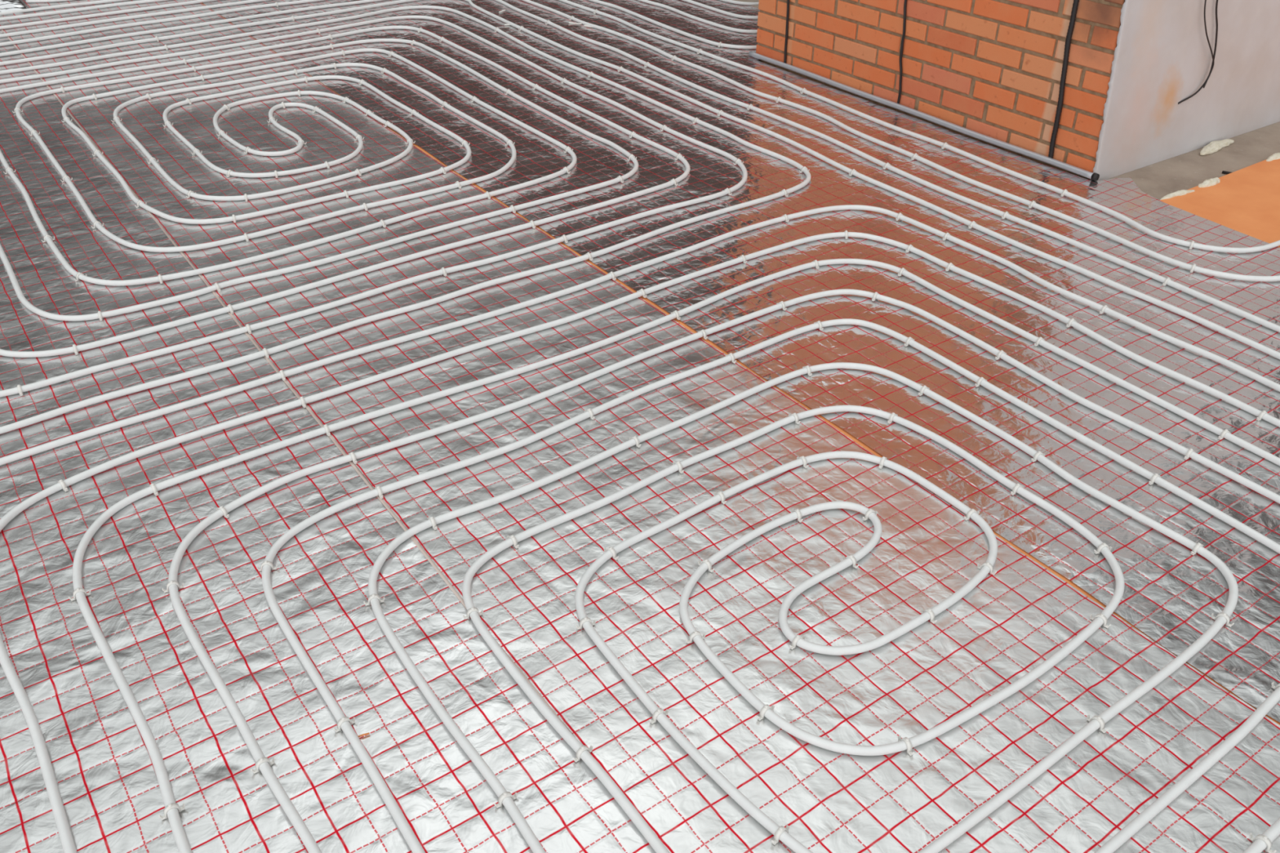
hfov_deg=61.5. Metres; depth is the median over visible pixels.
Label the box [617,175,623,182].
clip
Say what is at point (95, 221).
clip
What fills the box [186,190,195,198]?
clip
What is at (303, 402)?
clip
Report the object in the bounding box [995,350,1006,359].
clip
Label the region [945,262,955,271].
clip
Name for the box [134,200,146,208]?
clip
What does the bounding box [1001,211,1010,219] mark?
clip
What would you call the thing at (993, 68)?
wall
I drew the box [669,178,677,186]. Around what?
clip
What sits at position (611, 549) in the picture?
clip
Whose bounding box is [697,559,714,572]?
clip
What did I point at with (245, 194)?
clip
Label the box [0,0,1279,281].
pipe
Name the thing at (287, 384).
tape
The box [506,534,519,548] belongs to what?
clip
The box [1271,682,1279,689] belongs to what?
clip
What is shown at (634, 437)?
clip
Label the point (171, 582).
clip
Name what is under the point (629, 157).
clip
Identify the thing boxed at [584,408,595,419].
clip
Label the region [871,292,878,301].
clip
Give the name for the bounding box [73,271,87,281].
clip
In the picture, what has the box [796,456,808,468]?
clip
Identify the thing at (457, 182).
clip
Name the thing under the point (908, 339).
clip
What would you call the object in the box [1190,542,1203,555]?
clip
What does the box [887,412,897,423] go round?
clip
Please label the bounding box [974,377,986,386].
clip
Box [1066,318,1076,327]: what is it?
clip
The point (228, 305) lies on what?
clip
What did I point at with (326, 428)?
clip
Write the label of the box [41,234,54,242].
clip
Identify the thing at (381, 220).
clip
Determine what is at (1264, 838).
clip
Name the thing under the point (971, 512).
clip
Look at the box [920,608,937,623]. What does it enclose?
clip
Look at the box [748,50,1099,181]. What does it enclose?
strip
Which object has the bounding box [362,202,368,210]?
clip
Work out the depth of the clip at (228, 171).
3.90 m
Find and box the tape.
[0,29,568,728]
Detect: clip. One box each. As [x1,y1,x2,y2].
[3,166,15,173]
[17,384,23,395]
[29,128,39,136]
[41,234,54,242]
[57,480,68,491]
[60,174,72,182]
[68,587,90,600]
[72,344,78,355]
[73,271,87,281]
[91,220,103,228]
[92,149,102,155]
[97,311,102,320]
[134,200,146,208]
[147,156,158,164]
[149,483,158,496]
[158,274,163,283]
[158,803,185,820]
[162,580,183,592]
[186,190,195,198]
[191,147,202,155]
[213,282,221,292]
[216,506,229,518]
[226,169,232,177]
[227,304,233,314]
[231,214,235,222]
[243,232,248,241]
[244,193,248,201]
[245,324,251,333]
[250,757,275,773]
[256,560,277,571]
[262,347,269,358]
[279,369,285,381]
[295,138,306,145]
[299,396,306,408]
[322,424,330,435]
[333,716,355,732]
[343,190,348,198]
[348,452,357,464]
[353,133,364,140]
[355,168,361,176]
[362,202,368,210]
[364,594,384,605]
[374,485,383,498]
[379,219,386,227]
[404,137,415,144]
[427,516,437,529]
[439,166,446,173]
[440,266,446,276]
[454,181,461,188]
[462,607,483,619]
[484,191,490,199]
[493,791,517,808]
[504,139,515,146]
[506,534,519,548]
[509,204,515,213]
[529,220,535,228]
[560,166,570,173]
[561,234,568,243]
[573,745,593,762]
[575,617,595,629]
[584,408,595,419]
[585,252,593,261]
[603,546,618,559]
[607,271,616,280]
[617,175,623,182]
[626,154,636,160]
[628,435,640,448]
[636,288,646,297]
[648,708,668,724]
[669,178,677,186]
[671,310,680,319]
[672,461,684,473]
[674,153,684,159]
[685,631,706,644]
[697,329,707,339]
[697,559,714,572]
[714,491,726,504]
[722,187,732,195]
[724,352,736,363]
[733,158,743,164]
[737,254,746,263]
[756,704,774,720]
[771,825,789,844]
[776,301,786,311]
[779,189,788,196]
[782,213,789,222]
[788,413,800,424]
[789,635,805,649]
[791,509,803,522]
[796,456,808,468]
[799,166,809,173]
[802,365,812,376]
[811,259,819,268]
[813,320,823,330]
[842,555,859,568]
[844,230,848,239]
[862,508,877,520]
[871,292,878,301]
[879,456,887,468]
[883,162,890,168]
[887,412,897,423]
[895,212,903,220]
[897,267,907,276]
[897,735,914,755]
[904,337,914,346]
[905,244,914,253]
[918,385,929,395]
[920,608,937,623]
[942,232,950,240]
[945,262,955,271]
[964,508,979,520]
[968,221,976,228]
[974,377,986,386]
[977,562,996,575]
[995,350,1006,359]
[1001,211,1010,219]
[1010,483,1023,495]
[1028,200,1035,208]
[1031,451,1044,462]
[1034,337,1045,346]
[1061,189,1067,196]
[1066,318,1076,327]
[1086,714,1107,733]
[1089,613,1111,628]
[1093,542,1111,554]
[1099,305,1109,314]
[1148,473,1160,484]
[1162,277,1172,285]
[1183,448,1195,459]
[1189,240,1194,249]
[1190,263,1196,272]
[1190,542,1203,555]
[1211,613,1234,626]
[1217,429,1231,439]
[1248,833,1276,852]
[1256,410,1268,421]
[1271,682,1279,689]
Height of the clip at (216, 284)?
0.022 m
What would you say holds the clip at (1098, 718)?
on the sheet at (1019, 616)
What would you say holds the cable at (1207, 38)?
hanging from the wall
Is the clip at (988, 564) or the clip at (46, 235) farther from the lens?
the clip at (46, 235)
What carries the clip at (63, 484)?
on the sheet at (104, 773)
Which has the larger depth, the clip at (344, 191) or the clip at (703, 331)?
the clip at (344, 191)
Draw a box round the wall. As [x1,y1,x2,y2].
[755,0,1279,180]
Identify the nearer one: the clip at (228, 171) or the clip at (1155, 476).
the clip at (1155, 476)
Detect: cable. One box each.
[783,0,789,62]
[897,0,906,103]
[1048,0,1079,158]
[1177,0,1217,104]
[1203,0,1214,88]
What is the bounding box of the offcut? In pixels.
[1222,170,1231,173]
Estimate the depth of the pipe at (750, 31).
5.80 m
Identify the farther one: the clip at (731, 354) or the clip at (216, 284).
the clip at (216, 284)
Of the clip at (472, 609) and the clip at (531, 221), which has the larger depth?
the clip at (531, 221)
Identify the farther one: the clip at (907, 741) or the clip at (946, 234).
the clip at (946, 234)
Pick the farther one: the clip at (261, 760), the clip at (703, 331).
the clip at (703, 331)
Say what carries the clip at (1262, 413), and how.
on the sheet at (1171, 594)
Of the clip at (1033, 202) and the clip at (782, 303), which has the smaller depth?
the clip at (782, 303)
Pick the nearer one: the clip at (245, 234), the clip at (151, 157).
the clip at (245, 234)
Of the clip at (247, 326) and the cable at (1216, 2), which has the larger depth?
the cable at (1216, 2)
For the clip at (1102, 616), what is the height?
0.022 m
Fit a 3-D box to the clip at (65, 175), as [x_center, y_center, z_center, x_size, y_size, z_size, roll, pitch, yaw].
[-2.062,-0.892,3.862,0.040,0.022,0.008,-24,41,-30]
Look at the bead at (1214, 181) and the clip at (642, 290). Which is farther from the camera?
the bead at (1214, 181)
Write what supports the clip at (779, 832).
on the sheet at (1019, 616)
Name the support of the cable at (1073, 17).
attached to the wall
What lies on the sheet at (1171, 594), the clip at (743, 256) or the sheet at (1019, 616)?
the clip at (743, 256)
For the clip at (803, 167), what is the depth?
3.94 m
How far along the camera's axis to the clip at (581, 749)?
1.79 m
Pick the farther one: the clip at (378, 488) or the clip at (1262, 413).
the clip at (1262, 413)
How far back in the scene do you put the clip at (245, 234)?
3.45 m
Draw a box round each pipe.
[0,0,756,48]
[0,0,757,33]
[0,0,758,18]
[0,0,1279,253]
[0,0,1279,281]
[0,0,1279,434]
[0,204,1279,852]
[26,0,759,5]
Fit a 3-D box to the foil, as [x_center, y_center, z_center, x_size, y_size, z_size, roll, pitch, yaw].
[-3.598,-2.327,5.912,0.360,0.041,0.378,-22,40,-28]
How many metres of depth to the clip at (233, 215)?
3.57 m
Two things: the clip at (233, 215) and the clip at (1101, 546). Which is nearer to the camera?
the clip at (1101, 546)
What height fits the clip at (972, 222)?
0.022 m
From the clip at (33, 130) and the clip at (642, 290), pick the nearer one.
the clip at (642, 290)
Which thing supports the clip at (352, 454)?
on the sheet at (1019, 616)
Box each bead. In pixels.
[1160,189,1195,199]
[1198,177,1220,187]
[1200,138,1234,155]
[1266,152,1279,161]
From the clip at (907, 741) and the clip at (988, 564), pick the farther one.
the clip at (988, 564)
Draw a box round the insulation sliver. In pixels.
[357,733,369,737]
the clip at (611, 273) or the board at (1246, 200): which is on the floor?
the board at (1246, 200)
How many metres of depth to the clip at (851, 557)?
2.18 m
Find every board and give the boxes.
[67,2,1279,735]
[1160,159,1279,247]
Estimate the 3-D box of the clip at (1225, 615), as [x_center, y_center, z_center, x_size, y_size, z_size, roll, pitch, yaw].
[1.115,0.366,2.054,0.040,0.022,0.008,27,43,33]
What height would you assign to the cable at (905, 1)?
2.327 m
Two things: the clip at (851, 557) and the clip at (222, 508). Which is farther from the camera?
the clip at (222, 508)
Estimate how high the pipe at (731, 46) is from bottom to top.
0.018 m
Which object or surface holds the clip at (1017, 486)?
on the sheet at (1171, 594)
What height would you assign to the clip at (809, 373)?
0.022 m
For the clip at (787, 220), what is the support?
on the sheet at (1171, 594)
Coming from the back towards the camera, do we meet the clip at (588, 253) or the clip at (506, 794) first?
the clip at (588, 253)
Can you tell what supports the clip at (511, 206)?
on the sheet at (1019, 616)
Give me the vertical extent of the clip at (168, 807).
0.022 m
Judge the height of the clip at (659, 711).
0.022 m
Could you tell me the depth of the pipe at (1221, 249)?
4.39 m
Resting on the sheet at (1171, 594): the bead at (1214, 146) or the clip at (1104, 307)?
the clip at (1104, 307)
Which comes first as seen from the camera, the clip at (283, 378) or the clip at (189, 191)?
the clip at (283, 378)
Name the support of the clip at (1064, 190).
on the sheet at (1171, 594)
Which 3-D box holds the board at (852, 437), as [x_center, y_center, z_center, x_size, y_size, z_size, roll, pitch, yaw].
[-1.270,-0.974,4.024,4.550,0.016,8.742,-22,40,-28]
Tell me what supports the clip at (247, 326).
on the sheet at (1019, 616)
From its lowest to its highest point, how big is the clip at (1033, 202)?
0.022 m
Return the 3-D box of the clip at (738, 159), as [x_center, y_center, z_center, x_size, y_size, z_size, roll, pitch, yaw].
[0.367,-0.989,4.009,0.040,0.022,0.008,-11,36,-15]
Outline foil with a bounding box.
[0,0,27,12]
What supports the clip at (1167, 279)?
on the sheet at (1171, 594)
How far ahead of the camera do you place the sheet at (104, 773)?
2.07 m
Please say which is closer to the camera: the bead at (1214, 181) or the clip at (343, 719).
the clip at (343, 719)
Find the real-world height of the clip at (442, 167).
0.022 m
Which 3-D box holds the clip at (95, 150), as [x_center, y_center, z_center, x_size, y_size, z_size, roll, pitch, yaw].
[-2.056,-1.039,4.073,0.040,0.022,0.008,-25,42,-31]
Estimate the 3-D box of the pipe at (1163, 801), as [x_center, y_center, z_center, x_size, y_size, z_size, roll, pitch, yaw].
[0.307,0.298,2.154,3.002,0.018,2.682,-22,40,-28]
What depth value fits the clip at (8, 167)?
3.92 m
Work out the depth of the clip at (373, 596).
2.09 m
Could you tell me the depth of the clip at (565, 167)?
3.93 m
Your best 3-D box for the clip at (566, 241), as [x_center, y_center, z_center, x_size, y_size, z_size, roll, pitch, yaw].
[-0.244,-0.606,3.454,0.008,0.022,0.040,-20,39,-26]
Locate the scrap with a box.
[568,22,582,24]
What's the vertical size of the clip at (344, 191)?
0.022 m
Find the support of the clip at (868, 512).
on the sheet at (1019, 616)
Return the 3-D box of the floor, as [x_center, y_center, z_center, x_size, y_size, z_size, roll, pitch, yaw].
[1.002,-0.996,4.174,11.000,0.110,11.000,0,35,0]
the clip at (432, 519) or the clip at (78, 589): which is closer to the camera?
the clip at (78, 589)
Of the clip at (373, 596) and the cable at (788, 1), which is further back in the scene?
the cable at (788, 1)
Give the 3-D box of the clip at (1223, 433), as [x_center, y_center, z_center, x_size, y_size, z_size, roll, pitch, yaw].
[1.394,0.017,2.560,0.040,0.022,0.008,-19,39,-25]
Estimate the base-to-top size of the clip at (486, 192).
0.022 m
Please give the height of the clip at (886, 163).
0.022 m
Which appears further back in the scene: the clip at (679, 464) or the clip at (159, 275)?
the clip at (159, 275)
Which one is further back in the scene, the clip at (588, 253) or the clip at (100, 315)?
the clip at (588, 253)
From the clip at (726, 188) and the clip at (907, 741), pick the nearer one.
the clip at (907, 741)
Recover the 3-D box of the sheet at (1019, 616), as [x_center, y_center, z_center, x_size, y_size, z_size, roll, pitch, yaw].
[-1.359,-0.982,4.016,1.014,0.002,8.642,-22,40,-28]
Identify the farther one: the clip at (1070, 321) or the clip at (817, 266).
the clip at (817, 266)
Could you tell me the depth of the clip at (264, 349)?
2.86 m
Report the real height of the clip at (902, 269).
0.022 m
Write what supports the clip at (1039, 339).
on the sheet at (1171, 594)
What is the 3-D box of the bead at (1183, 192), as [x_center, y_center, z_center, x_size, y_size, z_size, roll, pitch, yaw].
[1.895,-0.822,3.796,0.176,0.019,0.032,-16,38,-22]
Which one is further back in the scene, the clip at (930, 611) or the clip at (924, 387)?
the clip at (924, 387)
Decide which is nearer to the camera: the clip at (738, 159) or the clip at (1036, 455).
the clip at (1036, 455)
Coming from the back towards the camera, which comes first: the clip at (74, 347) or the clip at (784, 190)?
the clip at (784, 190)
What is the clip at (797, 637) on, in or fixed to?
on the sheet at (1019, 616)
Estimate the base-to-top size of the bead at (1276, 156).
0.019 m
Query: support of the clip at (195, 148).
on the sheet at (1019, 616)
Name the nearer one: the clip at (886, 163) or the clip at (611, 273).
the clip at (611, 273)
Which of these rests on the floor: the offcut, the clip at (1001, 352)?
the offcut
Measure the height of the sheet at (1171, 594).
0.002 m
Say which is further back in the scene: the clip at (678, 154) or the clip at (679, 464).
the clip at (678, 154)
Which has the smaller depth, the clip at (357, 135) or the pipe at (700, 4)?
the clip at (357, 135)
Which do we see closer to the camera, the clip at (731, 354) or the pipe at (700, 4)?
the clip at (731, 354)
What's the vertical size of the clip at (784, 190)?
0.022 m
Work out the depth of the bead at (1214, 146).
4.19 m
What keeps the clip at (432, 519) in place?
on the sheet at (1019, 616)
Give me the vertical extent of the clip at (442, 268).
0.022 m
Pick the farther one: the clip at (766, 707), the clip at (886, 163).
the clip at (886, 163)
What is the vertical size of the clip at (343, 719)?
0.022 m
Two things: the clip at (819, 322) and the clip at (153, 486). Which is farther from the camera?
the clip at (819, 322)
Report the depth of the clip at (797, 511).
2.30 m
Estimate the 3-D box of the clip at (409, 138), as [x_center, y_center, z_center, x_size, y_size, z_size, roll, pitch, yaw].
[-0.895,-1.112,4.183,0.040,0.022,0.008,-10,36,-15]
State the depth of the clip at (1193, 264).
3.28 m
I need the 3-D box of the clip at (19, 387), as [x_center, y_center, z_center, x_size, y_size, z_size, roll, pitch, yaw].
[-1.564,-0.095,2.712,0.008,0.022,0.040,-17,38,-23]
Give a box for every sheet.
[0,0,1279,852]
[0,29,656,852]
[202,0,1279,722]
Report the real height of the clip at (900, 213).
0.022 m
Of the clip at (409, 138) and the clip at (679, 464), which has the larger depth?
the clip at (409, 138)
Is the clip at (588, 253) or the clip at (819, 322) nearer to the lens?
the clip at (819, 322)
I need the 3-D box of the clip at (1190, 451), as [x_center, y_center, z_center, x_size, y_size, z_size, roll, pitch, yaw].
[1.277,0.061,2.495,0.040,0.022,0.008,-26,42,-32]
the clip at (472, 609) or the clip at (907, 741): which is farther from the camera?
the clip at (472, 609)
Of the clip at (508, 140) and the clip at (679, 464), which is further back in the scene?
the clip at (508, 140)
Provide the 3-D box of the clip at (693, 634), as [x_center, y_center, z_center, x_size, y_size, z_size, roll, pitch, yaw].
[0.104,0.392,2.012,0.040,0.022,0.008,-13,37,-18]
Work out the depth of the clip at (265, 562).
2.17 m
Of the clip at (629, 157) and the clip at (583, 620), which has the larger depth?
the clip at (629, 157)
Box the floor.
[734,0,1279,199]
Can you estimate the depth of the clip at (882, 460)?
2.46 m
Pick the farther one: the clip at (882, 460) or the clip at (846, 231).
the clip at (846, 231)
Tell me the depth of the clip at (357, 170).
3.91 m
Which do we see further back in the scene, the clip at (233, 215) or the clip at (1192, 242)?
the clip at (233, 215)
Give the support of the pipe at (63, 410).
on the sheet at (1171, 594)
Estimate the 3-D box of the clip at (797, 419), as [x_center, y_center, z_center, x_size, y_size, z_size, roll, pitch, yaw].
[0.376,-0.023,2.613,0.008,0.022,0.040,-20,40,-27]
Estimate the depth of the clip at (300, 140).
4.17 m
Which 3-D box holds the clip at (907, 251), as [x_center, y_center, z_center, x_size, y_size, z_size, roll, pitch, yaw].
[0.854,-0.565,3.398,0.040,0.022,0.008,-26,43,-33]
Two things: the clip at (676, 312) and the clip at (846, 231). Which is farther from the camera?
the clip at (846, 231)
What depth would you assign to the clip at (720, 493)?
2.35 m
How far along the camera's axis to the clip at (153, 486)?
2.37 m

